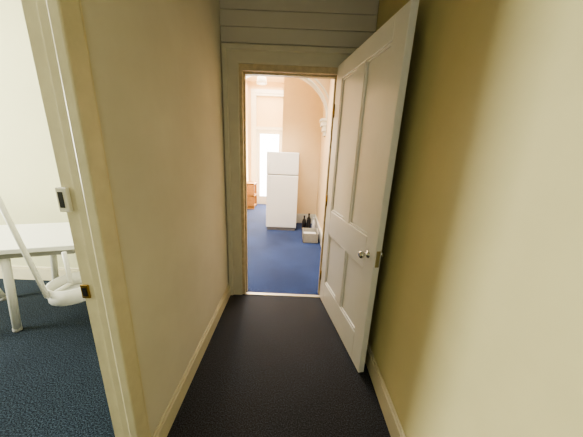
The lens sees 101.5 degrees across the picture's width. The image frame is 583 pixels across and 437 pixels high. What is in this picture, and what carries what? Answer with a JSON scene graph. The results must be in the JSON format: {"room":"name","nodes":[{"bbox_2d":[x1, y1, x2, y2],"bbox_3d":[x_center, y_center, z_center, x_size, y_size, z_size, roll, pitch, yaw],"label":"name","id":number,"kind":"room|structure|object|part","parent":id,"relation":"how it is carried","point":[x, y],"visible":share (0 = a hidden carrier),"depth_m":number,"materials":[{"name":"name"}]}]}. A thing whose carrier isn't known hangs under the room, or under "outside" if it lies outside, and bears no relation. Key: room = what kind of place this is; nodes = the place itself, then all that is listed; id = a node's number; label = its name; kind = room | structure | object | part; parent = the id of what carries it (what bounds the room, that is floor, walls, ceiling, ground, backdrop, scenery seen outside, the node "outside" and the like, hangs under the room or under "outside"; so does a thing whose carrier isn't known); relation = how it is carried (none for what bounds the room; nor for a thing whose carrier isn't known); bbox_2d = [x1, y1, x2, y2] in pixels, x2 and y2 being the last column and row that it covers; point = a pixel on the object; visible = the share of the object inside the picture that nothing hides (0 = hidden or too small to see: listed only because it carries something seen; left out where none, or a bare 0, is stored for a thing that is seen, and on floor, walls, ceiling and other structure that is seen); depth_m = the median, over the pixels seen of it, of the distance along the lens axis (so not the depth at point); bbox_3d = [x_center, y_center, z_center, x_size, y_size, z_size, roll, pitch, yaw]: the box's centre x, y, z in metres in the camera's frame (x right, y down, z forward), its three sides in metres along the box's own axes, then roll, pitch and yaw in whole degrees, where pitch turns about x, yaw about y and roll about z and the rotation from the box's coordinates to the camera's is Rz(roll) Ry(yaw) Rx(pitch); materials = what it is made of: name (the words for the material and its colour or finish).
{"room":"hallway","nodes":[
{"label":"hallway","id":0,"kind":"room"},
{"bbox_2d":[0,0,78,267],"bbox_3d":[-2.690,-0.722,2.233,4.025,2.800,0.130,2,15,0],"label":"wall","id":1,"kind":"structure","parent":0,"point":[29,177],"depth_m":2.17,"materials":[{"name":"paint"}]},
{"bbox_2d":[0,265,78,280],"bbox_3d":[-2.678,0.577,2.511,3.895,0.150,0.018,2,15,0],"label":"baseboard","id":2,"kind":"structure","parent":1,"relation":"attached to","point":[19,272],"depth_m":2.50,"materials":[{"name":"white wood"}]},
{"bbox_2d":[81,0,228,436],"bbox_3d":[-0.649,-0.097,0.256,0.105,2.800,3.730,2,15,0],"label":"wall","id":3,"kind":"structure","parent":0,"point":[156,65],"depth_m":1.12,"materials":[{"name":"beige paint"}]},
{"bbox_2d":[21,0,150,436],"bbox_3d":[-0.657,0.222,0.359,0.118,2.130,0.982,2,15,0],"label":"door frame","id":4,"kind":"structure","parent":3,"relation":"attached to","point":[56,30],"depth_m":0.72,"materials":[{"name":"beige wood"}]},
{"bbox_2d":[152,285,229,436],"bbox_3d":[-0.628,0.886,1.747,0.018,0.120,1.370,2,15,0],"label":"baseboard","id":5,"kind":"structure","parent":3,"relation":"attached to","point":[163,428],"depth_m":1.45,"materials":[{"name":"beige paint"}]},
{"bbox_2d":[0,204,390,436],"bbox_3d":[-2.043,0.777,2.257,5.180,0.050,9.100,2,15,0],"label":"floor","id":6,"kind":"structure","parent":0,"point":[270,366],"depth_m":1.57,"materials":[{"name":"grey carpet"}]},
{"bbox_2d":[0,196,85,332],"bbox_3d":[-2.133,0.173,1.733,1.376,1.383,0.907,-3,16,-18],"label":"table","id":7,"kind":"object","parent":6,"relation":"on","point":[27,241],"visible":0.83,"depth_m":1.67,"materials":[{"name":"plastic"}]},
{"bbox_2d":[247,181,256,208],"bbox_3d":[-1.046,-0.605,6.145,0.240,0.640,0.450,2,15,0],"label":"wooden shelf","id":8,"kind":"object","parent":6,"relation":"on","point":[251,186],"visible":0.74,"depth_m":5.96,"materials":[{"name":"brown wood"}]},
{"bbox_2d":[266,151,298,230],"bbox_3d":[-0.169,-0.525,4.518,0.560,1.415,0.570,2,15,0],"label":"refrigerator","id":9,"kind":"object","parent":6,"relation":"on","point":[282,167],"visible":1,"depth_m":4.25,"materials":[{"name":"white metal"}]},
{"bbox_2d":[245,287,319,297],"bbox_3d":[-0.092,0.771,2.485,0.760,0.016,0.145,2,15,0],"label":"threshold strip","id":10,"kind":"object","parent":6,"relation":"on","point":[251,290],"visible":0.89,"depth_m":2.48,"materials":[{"name":"metal"}]},
{"bbox_2d":[302,228,318,243],"bbox_3d":[0.314,0.284,4.014,0.250,0.160,0.320,2,15,0],"label":"cardboard box","id":11,"kind":"object","parent":6,"relation":"on","point":[309,235],"visible":1,"depth_m":3.87,"materials":[{"name":"white cardboard"}]},
{"bbox_2d":[302,213,314,229],"bbox_3d":[0.325,0.075,4.475,0.215,0.319,0.180,-9,19,-35],"label":"cleaning bottles","id":12,"kind":"object","parent":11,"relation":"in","point":[305,224],"visible":0.84,"depth_m":4.46,"materials":[{"name":"plastic"}]},
{"bbox_2d":[246,79,248,181],"bbox_3d":[-0.964,-1.334,4.254,0.625,3.050,4.371,2,15,0],"label":"wall","id":13,"kind":"structure","parent":0,"point":[247,131],"depth_m":5.96,"materials":[{"name":"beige paint"}]},
{"bbox_2d":[247,76,283,82],"bbox_3d":[-0.235,-2.801,3.845,1.960,0.050,4.370,2,15,0],"label":"ceiling","id":14,"kind":"structure","parent":0,"point":[252,78],"depth_m":5.60,"materials":[{"name":"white paint"}]},
{"bbox_2d":[256,76,266,84],"bbox_3d":[-0.602,-2.894,4.814,0.220,0.310,0.217,2,15,0],"label":"ceiling light","id":15,"kind":"object","parent":14,"relation":"attached to","point":[261,80],"depth_m":4.76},
{"bbox_2d":[248,82,283,181],"bbox_3d":[-0.643,-1.881,6.299,1.220,3.050,0.130,2,15,0],"label":"wall","id":16,"kind":"structure","parent":0,"point":[251,85],"depth_m":5.88,"materials":[{"name":"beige paint"}]},
{"bbox_2d":[251,89,283,203],"bbox_3d":[-0.617,-1.799,6.306,0.880,2.890,0.160,2,15,0],"label":"door","id":17,"kind":"structure","parent":16,"relation":"in","point":[266,105],"depth_m":6.15,"materials":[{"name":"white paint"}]},
{"bbox_3d":[-0.603,-1.410,6.423,0.500,1.640,0.010,2,15,0],"label":"glass","id":18,"kind":"part","parent":17,"relation":"part of","materials":[{"name":"glass"}]},
{"bbox_3d":[-0.549,-2.711,6.066,0.680,0.720,0.020,2,15,0],"label":"transom panel","id":19,"kind":"part","parent":17,"relation":"part of","materials":[{"name":"pink paint"}]},
{"bbox_2d":[246,76,329,136],"bbox_3d":[-0.267,-2.042,3.742,1.870,1.360,0.250,2,15,0],"label":"arch","id":20,"kind":"object","parent":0,"point":[321,86],"visible":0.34,"depth_m":3.68,"materials":[{"name":"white paint"}]},
{"bbox_2d":[282,77,322,213],"bbox_3d":[0.252,-1.395,4.660,0.870,3.050,0.130,2,15,0],"label":"wall","id":21,"kind":"structure","parent":0,"point":[302,105],"depth_m":4.53,"materials":[{"name":"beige paint"}]},
{"bbox_2d":[296,214,314,223],"bbox_3d":[0.130,-0.005,4.964,0.740,0.200,0.018,2,15,0],"label":"baseboard","id":22,"kind":"structure","parent":21,"relation":"attached to","point":[299,217],"depth_m":4.95,"materials":[{"name":"white wood"}]},
{"bbox_2d":[316,79,333,230],"bbox_3d":[0.248,-1.284,4.255,0.870,3.050,4.370,2,15,0],"label":"wall","id":23,"kind":"structure","parent":0,"point":[324,147],"depth_m":3.91,"materials":[{"name":"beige paint"}]},
{"bbox_2d":[315,214,321,244],"bbox_3d":[0.477,0.338,3.762,0.018,0.200,2.510,2,15,0],"label":"baseboard","id":24,"kind":"structure","parent":23,"relation":"attached to","point":[317,225],"depth_m":4.17,"materials":[{"name":"white wood"}]},
{"bbox_2d":[368,0,582,436],"bbox_3d":[0.648,-0.061,0.318,0.130,2.800,3.860,2,15,0],"label":"wall","id":25,"kind":"structure","parent":0,"point":[476,328],"depth_m":0.71,"materials":[{"name":"beige paint"}]},
{"bbox_2d":[365,342,405,436],"bbox_3d":[0.521,1.235,0.607,0.018,0.140,3.730,2,15,0],"label":"baseboard","id":26,"kind":"structure","parent":25,"relation":"attached to","point":[394,426],"depth_m":1.35,"materials":[{"name":"beige paint"}]},
{"bbox_3d":[0.026,-0.579,2.117,1.415,2.800,0.130,2,15,0],"label":"wall","id":27,"kind":"structure","parent":0,"visible":0},
{"bbox_2d":[221,43,356,294],"bbox_3d":[-0.048,-0.290,2.197,1.072,2.196,0.190,2,15,0],"label":"door frame","id":28,"kind":"structure","parent":27,"relation":"in","point":[239,61],"depth_m":1.95,"materials":[{"name":"paint"}]},
{"bbox_2d":[319,0,418,372],"bbox_3d":[0.423,-0.085,1.734,0.158,2.067,0.889,-1,16,-11],"label":"door leaf","id":29,"kind":"structure","parent":28,"relation":"attached to","point":[371,85],"depth_m":1.52,"materials":[{"name":"white wood"}]},
{"bbox_2d":[219,0,378,47],"bbox_3d":[0.057,-1.620,1.758,1.180,0.600,0.014,2,15,0],"label":"boards","id":30,"kind":"object","parent":27,"relation":"attached to","point":[320,23],"visible":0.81,"depth_m":1.79,"materials":[{"name":"beige wood"}]}
]}

